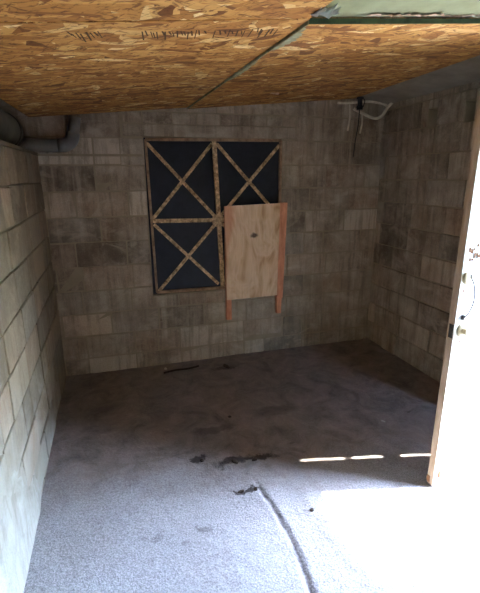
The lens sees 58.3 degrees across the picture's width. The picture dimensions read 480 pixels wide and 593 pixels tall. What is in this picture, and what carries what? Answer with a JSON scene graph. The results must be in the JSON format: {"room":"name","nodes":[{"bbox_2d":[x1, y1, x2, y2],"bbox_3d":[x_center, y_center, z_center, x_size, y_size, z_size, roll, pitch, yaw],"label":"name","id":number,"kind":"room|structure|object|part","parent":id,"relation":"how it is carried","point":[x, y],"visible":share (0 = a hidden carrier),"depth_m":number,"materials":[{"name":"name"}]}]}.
{"room":"storage shed","nodes":[
{"label":"storage shed","id":0,"kind":"room"},
{"bbox_2d":[0,140,66,592],"bbox_3d":[-1.032,0.210,1.183,0.430,2.650,4.667,-5,16,-16],"label":"wall","id":1,"kind":"structure","parent":0,"point":[33,376],"depth_m":2.18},
{"bbox_2d":[0,108,23,145],"bbox_3d":[-1.163,-0.737,1.554,0.233,0.233,3.110,-5,16,-16],"label":"duct","id":2,"kind":"object","parent":1,"relation":"on","point":[11,130],"visible":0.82,"depth_m":2.56,"materials":[{"name":"grey metal"}]},
{"bbox_2d":[0,18,309,116],"bbox_3d":[-0.654,-1.106,2.254,1.178,0.167,2.216,-5,16,-16],"label":"ceiling","id":3,"kind":"structure","parent":0,"point":[77,67],"depth_m":1.71,"materials":[{"name":"brown wood"}]},
{"bbox_2d":[0,0,332,21],"bbox_3d":[0.005,-0.470,0.125,1.176,0.172,2.429,-5,16,-16],"label":"ceiling","id":4,"kind":"structure","parent":0,"point":[10,10],"depth_m":1.18,"materials":[{"name":"brown wood"}]},
{"bbox_2d":[311,0,479,18],"bbox_3d":[1.114,-0.773,0.692,1.342,0.165,1.905,-5,16,-16],"label":"roof membrane","id":5,"kind":"object","parent":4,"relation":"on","point":[336,8],"visible":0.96,"depth_m":1.42,"materials":[{"name":"paper"}]},
{"bbox_2d":[0,98,384,375],"bbox_3d":[-0.288,-0.637,3.804,3.486,2.600,0.216,-5,16,-16],"label":"wall","id":6,"kind":"structure","parent":0,"point":[111,317],"depth_m":3.76,"materials":[{"name":"concrete"}]},
{"bbox_2d":[19,115,80,151],"bbox_3d":[-1.475,-1.183,3.120,0.628,0.257,0.097,-5,16,-16],"label":"drain pipe","id":7,"kind":"object","parent":6,"relation":"attached to","point":[70,141],"visible":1,"depth_m":3.14,"materials":[{"name":"grey metal"}]},
{"bbox_2d":[143,138,281,293],"bbox_3d":[-0.199,-0.689,3.745,1.174,1.301,0.049,-5,16,-16],"label":"window","id":8,"kind":"structure","parent":6,"relation":"in","point":[190,182],"depth_m":3.69,"materials":[{"name":"black glass"}]},
{"bbox_2d":[224,202,287,319],"bbox_3d":[0.141,-0.311,3.887,0.574,1.040,0.062,-5,16,-16],"label":"wooden board","id":9,"kind":"object","parent":8,"relation":"attached to","point":[254,235],"visible":1,"depth_m":3.83,"materials":[{"name":"brown wood"}]},
{"bbox_2d":[337,100,386,106],"bbox_3d":[1.086,-1.692,3.778,0.486,0.061,0.037,-4,16,-11],"label":"loose cable","id":10,"kind":"object","parent":6,"relation":"attached to","point":[366,101],"visible":0.86,"depth_m":3.76,"materials":[{"name":"white plastic"}]},
{"bbox_2d":[347,104,350,130],"bbox_3d":[0.961,-1.574,3.788,0.028,0.216,0.016,6,17,22],"label":"cable","id":11,"kind":"object","parent":10,"relation":"hanging from","point":[349,104],"visible":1,"depth_m":3.78,"materials":[{"name":"white plastic"}]},
{"bbox_2d":[24,338,479,592],"bbox_3d":[0.571,1.170,1.925,3.108,0.029,4.832,-5,16,-16],"label":"floor","id":12,"kind":"structure","parent":0,"point":[130,504],"depth_m":2.39,"materials":[{"name":"concrete"}]},
{"bbox_2d":[163,365,198,373],"bbox_3d":[-0.514,0.643,3.784,0.322,0.020,0.030,-7,17,-22],"label":"stick","id":13,"kind":"object","parent":12,"relation":"on","point":[173,370],"visible":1,"depth_m":3.78,"materials":[{"name":"brown wood"}]},
{"bbox_2d":[187,17,479,108],"bbox_3d":[0.611,-1.326,2.590,1.497,0.198,2.203,-5,16,-16],"label":"ceiling","id":14,"kind":"structure","parent":0,"point":[333,58],"depth_m":2.06,"materials":[{"name":"brown wood"}]},
{"bbox_2d":[353,97,364,156],"bbox_3d":[1.038,-1.481,3.768,0.074,0.493,0.060,-5,16,-16],"label":"holder","id":15,"kind":"object","parent":14,"relation":"hanging from","point":[360,106],"visible":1,"depth_m":3.71,"materials":[{"name":"black plastic"}]},
{"bbox_3d":[1.028,-1.435,3.794,0.041,0.391,0.016,10,19,33],"label":"cord","id":16,"kind":"part","parent":15,"relation":"part of","materials":[{"name":"black plastic"}]},
{"bbox_2d":[356,97,364,109],"bbox_3d":[1.036,-1.669,3.716,0.074,0.103,0.060,-5,16,-16],"label":"socket","id":17,"kind":"object","parent":15,"relation":"attached to","point":[359,107],"depth_m":3.70,"materials":[{"name":"black plastic"}]},
{"bbox_2d":[367,81,479,381],"bbox_3d":[2.070,-0.162,2.037,0.208,2.460,4.667,-5,16,-16],"label":"wall","id":18,"kind":"structure","parent":0,"point":[427,141],"depth_m":3.58,"materials":[{"name":"concrete"}]},
{"bbox_2d":[426,96,479,485],"bbox_3d":[1.437,0.047,2.223,0.854,1.962,0.084,-6,17,-19],"label":"door","id":19,"kind":"structure","parent":18,"relation":"in","point":[455,448],"depth_m":2.19,"materials":[{"name":"white paint"}]},
{"bbox_3d":[1.041,0.170,2.122,0.004,0.070,0.026,-6,16,-18],"label":"latch plate","id":20,"kind":"part","parent":19,"relation":"part of","materials":[{"name":"metal"}]},
{"bbox_3d":[1.098,0.170,2.103,0.072,0.072,0.040,-5,16,-16],"label":"knob","id":21,"kind":"part","parent":19,"relation":"part of","materials":[{"name":"gold metal"}]},
{"bbox_2d":[393,16,453,17],"bbox_3d":[0.393,-1.244,1.220,3.786,0.110,5.167,-5,16,-16],"label":"ceiling","id":22,"kind":"structure","parent":0,"point":[422,16],"depth_m":2.30,"materials":[{"name":"green paint"}]},
{"bbox_2d":[361,16,479,105],"bbox_3d":[1.619,-1.178,1.623,0.705,0.162,4.640,-5,16,-16],"label":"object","id":23,"kind":"structure","parent":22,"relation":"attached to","point":[467,71],"depth_m":3.07,"materials":[{"name":"grey"}]},
{"bbox_2d":[353,102,392,119],"bbox_3d":[1.167,-1.637,3.795,0.347,0.144,0.076,0,16,1],"label":"loose cable","id":24,"kind":"object","parent":23,"relation":"hanging from","point":[391,103],"visible":0.97,"depth_m":3.80,"materials":[{"name":"white plastic"}]},
{"bbox_2d":[359,115,362,133],"bbox_3d":[1.081,-1.541,3.834,0.028,0.167,0.016,6,17,22],"label":"cable","id":25,"kind":"object","parent":24,"relation":"hanging from","point":[361,115],"visible":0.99,"depth_m":3.83,"materials":[{"name":"white plastic"}]}
]}

